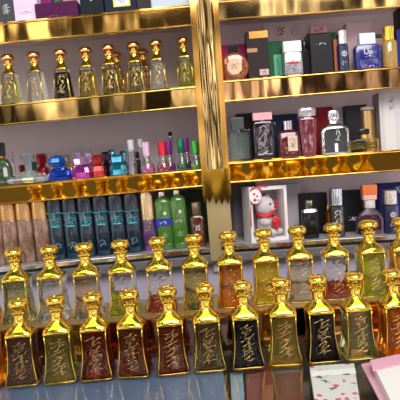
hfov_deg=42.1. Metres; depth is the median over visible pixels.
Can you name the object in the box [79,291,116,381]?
bottle
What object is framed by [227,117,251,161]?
perfume bottle
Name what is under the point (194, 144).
perfume bottle
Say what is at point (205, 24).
post
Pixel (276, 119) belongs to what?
box
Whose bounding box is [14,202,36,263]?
bottle
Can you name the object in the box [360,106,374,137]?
bottle
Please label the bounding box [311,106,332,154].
box
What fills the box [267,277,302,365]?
bottle
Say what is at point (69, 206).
bottle
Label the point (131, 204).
bottle
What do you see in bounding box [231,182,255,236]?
box
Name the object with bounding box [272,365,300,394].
box
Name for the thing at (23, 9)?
box
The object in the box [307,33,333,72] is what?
box
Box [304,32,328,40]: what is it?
box
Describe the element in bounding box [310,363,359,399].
card
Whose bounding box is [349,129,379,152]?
clear bottle
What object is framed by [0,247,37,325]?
bottle
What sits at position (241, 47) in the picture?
box
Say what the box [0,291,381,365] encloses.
shelf
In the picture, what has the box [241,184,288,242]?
gift box
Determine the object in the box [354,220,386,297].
bottle
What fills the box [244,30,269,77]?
box
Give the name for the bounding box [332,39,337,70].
box
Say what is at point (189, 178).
shelf
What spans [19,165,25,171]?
perfume bottle
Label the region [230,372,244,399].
box
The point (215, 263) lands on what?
trim
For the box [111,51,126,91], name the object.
bottle
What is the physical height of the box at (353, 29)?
0.122 m
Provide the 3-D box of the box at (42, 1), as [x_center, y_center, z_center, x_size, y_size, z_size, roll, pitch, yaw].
[-0.352,-0.445,1.210,0.026,0.096,0.035,-5,4,0]
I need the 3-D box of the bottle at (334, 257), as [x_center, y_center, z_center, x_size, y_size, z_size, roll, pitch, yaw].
[0.233,0.103,0.898,0.054,0.128,0.050,-4,4,4]
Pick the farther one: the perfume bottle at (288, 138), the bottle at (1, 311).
the perfume bottle at (288, 138)
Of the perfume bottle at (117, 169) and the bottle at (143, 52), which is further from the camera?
the bottle at (143, 52)
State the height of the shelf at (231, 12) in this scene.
0.044 m
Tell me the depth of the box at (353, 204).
1.25 m
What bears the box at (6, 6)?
on the shelf at (169, 19)
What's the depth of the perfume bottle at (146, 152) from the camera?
1.17 m
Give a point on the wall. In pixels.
(98, 135)
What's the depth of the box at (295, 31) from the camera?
1.24 m
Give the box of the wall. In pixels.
[0,0,399,250]
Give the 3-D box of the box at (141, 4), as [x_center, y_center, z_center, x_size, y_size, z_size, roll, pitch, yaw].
[-0.126,-0.442,1.161,0.030,0.054,0.035,-5,4,0]
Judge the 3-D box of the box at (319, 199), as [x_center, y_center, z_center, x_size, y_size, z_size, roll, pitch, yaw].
[0.274,0.032,1.267,0.068,0.099,0.030,-4,4,0]
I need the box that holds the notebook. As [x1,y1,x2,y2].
[361,354,399,399]
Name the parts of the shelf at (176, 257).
rail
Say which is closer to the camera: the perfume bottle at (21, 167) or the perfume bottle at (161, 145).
the perfume bottle at (161, 145)
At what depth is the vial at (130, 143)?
1.17 m
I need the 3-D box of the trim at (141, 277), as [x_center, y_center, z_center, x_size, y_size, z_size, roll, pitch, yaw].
[0.004,0.177,1.206,1.220,0.101,0.018,-5,4,0]
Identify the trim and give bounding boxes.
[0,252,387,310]
[213,261,217,271]
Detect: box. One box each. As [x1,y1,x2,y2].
[0,0,15,21]
[13,0,40,20]
[34,0,80,18]
[41,0,53,2]
[80,0,104,14]
[104,0,136,11]
[136,0,150,8]
[152,0,189,7]
[180,190,208,240]
[221,44,247,79]
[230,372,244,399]
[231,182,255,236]
[235,113,258,159]
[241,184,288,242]
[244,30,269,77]
[245,362,273,399]
[262,22,306,42]
[268,41,282,76]
[269,113,299,157]
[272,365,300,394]
[274,372,304,399]
[282,183,300,234]
[298,192,326,233]
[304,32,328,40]
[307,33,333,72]
[308,25,326,33]
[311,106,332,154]
[330,32,335,39]
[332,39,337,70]
[333,108,342,123]
[341,104,366,140]
[343,21,370,69]
[343,189,363,231]
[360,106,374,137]
[372,91,399,150]
[375,182,399,216]
[393,9,399,30]
[394,29,399,65]
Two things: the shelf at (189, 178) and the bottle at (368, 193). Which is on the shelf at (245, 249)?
the bottle at (368, 193)
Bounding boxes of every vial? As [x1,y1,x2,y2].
[127,140,136,174]
[134,152,141,173]
[137,139,141,151]
[168,132,175,163]
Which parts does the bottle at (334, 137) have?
black panel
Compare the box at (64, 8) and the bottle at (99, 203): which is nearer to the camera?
the box at (64, 8)
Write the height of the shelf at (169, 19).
0.046 m
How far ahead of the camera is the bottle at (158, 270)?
0.88 m
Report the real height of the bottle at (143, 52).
0.115 m
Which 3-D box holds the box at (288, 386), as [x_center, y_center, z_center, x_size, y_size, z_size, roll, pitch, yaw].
[0.127,0.283,0.731,0.041,0.040,0.106,-4,4,6]
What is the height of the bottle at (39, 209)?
0.169 m
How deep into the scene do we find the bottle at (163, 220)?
1.18 m
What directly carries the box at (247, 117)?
on the shelf at (386, 160)
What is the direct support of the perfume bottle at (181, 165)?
on the shelf at (189, 178)
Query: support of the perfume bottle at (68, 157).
on the shelf at (189, 178)
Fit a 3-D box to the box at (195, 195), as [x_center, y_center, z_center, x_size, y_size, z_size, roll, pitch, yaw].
[-0.013,0.040,1.271,0.068,0.124,0.035,-6,4,0]
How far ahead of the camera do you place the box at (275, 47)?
1.19 m
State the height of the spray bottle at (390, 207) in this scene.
0.100 m
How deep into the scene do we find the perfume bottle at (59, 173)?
1.18 m
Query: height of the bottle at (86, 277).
0.128 m
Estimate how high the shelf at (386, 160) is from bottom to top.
0.048 m
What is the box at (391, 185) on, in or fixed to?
on the shelf at (245, 249)
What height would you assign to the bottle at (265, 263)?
0.128 m
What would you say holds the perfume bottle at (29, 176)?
on the shelf at (189, 178)
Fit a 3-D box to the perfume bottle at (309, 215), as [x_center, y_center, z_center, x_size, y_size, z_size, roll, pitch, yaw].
[0.252,0.044,1.192,0.037,0.088,0.022,-4,4,0]
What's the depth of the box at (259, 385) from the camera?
0.75 m
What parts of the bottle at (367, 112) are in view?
lid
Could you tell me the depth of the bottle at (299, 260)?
0.88 m
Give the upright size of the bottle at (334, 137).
0.099 m
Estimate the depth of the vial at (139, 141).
1.23 m
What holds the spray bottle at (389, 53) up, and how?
on the shelf at (382, 78)
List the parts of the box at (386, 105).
panel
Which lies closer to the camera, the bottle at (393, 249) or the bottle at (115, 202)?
the bottle at (393, 249)
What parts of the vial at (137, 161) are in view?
vial glass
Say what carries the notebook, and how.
on the countertop
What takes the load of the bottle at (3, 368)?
on the countertop
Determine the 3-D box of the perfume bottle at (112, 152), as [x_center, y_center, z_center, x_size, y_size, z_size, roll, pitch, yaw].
[-0.209,-0.088,1.246,0.021,0.063,0.021,-5,4,0]
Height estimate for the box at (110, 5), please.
0.070 m
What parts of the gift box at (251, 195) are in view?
panel, panel, panel, panel, panel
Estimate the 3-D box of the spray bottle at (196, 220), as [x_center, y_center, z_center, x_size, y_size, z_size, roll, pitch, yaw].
[-0.005,0.055,1.191,0.032,0.102,0.023,-6,4,0]
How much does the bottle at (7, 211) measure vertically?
0.176 m
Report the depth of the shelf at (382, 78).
1.14 m
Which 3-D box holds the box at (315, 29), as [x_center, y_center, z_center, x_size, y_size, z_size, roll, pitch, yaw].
[0.276,-0.397,1.221,0.038,0.016,0.031,-5,4,0]
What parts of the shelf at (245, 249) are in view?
rail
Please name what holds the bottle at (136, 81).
on the shelf at (173, 98)
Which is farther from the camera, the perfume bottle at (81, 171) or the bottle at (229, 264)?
the perfume bottle at (81, 171)
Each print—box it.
[275,26,284,35]
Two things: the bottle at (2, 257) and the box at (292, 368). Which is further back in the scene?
the bottle at (2, 257)
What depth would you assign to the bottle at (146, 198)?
1.19 m
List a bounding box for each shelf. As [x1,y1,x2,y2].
[0,5,191,48]
[0,85,196,125]
[0,168,201,204]
[0,241,214,283]
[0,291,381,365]
[218,0,399,25]
[223,66,399,102]
[229,149,399,182]
[233,231,395,260]
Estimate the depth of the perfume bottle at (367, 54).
1.16 m
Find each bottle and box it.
[0,54,23,103]
[0,142,12,185]
[0,204,21,264]
[0,219,5,265]
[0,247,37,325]
[0,306,2,321]
[0,330,6,386]
[4,297,44,387]
[6,153,50,184]
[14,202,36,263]
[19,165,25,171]
[26,51,48,101]
[30,201,50,261]
[32,162,37,170]
[36,154,50,181]
[36,244,73,322]
[42,294,79,384]
[46,199,66,260]
[48,155,71,180]
[53,49,74,98]
[61,198,80,258]
[62,155,72,179]
[71,156,91,179]
[72,242,106,320]
[73,150,81,167]
[76,197,97,256]
[78,46,99,96]
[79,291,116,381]
[85,151,94,166]
[91,154,106,177]
[92,195,112,255]
[101,44,122,93]
[101,152,111,176]
[107,194,127,254]
[108,150,115,164]
[108,239,142,316]
[109,154,126,175]
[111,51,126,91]
[116,289,153,377]
[119,151,128,174]
[123,193,143,252]
[126,41,146,91]
[137,48,149,89]
[139,191,156,251]
[145,236,177,314]
[149,39,168,89]
[154,190,173,249]
[155,286,189,375]
[170,189,188,248]
[176,37,194,86]
[181,233,213,311]
[190,201,206,246]
[192,283,226,372]
[217,230,243,308]
[222,45,248,79]
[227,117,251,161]
[230,280,264,369]
[251,228,278,305]
[252,112,274,159]
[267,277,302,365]
[277,120,299,157]
[282,40,303,74]
[285,225,312,302]
[297,107,316,155]
[301,40,310,73]
[301,200,318,238]
[303,274,340,363]
[319,110,349,154]
[320,222,348,299]
[325,205,329,233]
[329,187,345,236]
[336,30,349,70]
[339,271,378,360]
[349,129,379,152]
[353,32,381,69]
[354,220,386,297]
[355,184,384,234]
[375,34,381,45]
[376,268,399,356]
[380,26,397,66]
[382,189,397,233]
[386,217,399,292]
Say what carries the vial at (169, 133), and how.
on the shelf at (189, 178)
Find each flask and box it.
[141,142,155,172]
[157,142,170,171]
[165,141,175,169]
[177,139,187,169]
[183,138,191,168]
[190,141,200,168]
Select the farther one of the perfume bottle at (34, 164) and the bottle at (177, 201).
the perfume bottle at (34, 164)
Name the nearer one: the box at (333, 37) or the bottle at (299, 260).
the bottle at (299, 260)
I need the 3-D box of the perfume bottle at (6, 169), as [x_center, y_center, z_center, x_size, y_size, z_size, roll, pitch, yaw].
[-0.452,-0.081,1.185,0.043,0.099,0.024,-5,4,0]
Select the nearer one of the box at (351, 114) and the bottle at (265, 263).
the bottle at (265, 263)
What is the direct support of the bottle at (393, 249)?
on the shelf at (225, 322)
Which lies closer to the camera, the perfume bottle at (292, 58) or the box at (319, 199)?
the perfume bottle at (292, 58)
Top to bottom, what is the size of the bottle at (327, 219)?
0.072 m
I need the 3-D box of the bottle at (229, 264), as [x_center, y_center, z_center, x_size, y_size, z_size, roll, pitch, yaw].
[0.052,0.117,0.898,0.054,0.128,0.050,-4,4,5]
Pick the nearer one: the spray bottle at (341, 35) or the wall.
the spray bottle at (341, 35)
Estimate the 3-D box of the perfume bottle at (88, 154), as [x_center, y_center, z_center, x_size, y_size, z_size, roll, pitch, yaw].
[-0.265,-0.085,1.251,0.024,0.066,0.024,-5,4,0]
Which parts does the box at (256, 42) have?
copper panel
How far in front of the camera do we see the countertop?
0.77 m
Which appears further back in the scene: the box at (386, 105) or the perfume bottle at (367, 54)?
the box at (386, 105)
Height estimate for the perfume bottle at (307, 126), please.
0.110 m
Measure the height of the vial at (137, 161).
0.053 m
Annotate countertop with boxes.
[0,339,384,399]
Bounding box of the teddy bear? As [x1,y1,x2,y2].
[255,193,282,236]
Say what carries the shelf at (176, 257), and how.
attached to the wall
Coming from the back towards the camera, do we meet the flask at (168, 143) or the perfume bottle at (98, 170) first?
the flask at (168, 143)
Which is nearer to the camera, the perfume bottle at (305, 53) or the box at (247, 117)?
the perfume bottle at (305, 53)
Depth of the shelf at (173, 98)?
1.14 m
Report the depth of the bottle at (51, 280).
0.88 m
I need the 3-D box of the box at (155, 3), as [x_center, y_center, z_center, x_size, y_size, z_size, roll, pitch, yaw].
[-0.065,-0.449,1.151,0.084,0.058,0.035,-5,4,0]
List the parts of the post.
edge moulding, post, post, edge moulding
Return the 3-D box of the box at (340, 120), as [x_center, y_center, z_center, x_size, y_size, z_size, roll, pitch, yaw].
[0.338,-0.166,1.261,0.042,0.109,0.030,-4,4,0]
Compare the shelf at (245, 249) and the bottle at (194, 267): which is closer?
the bottle at (194, 267)
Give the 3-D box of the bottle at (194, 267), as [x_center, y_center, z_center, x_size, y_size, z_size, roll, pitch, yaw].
[-0.008,0.122,0.898,0.054,0.128,0.050,-4,4,4]
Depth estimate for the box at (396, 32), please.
1.17 m
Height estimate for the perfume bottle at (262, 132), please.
0.106 m
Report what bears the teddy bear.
in the gift box at (251, 195)
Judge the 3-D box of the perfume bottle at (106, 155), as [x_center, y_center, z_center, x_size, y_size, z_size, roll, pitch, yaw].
[-0.223,-0.086,1.246,0.031,0.060,0.031,-5,4,0]
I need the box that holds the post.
[190,0,231,260]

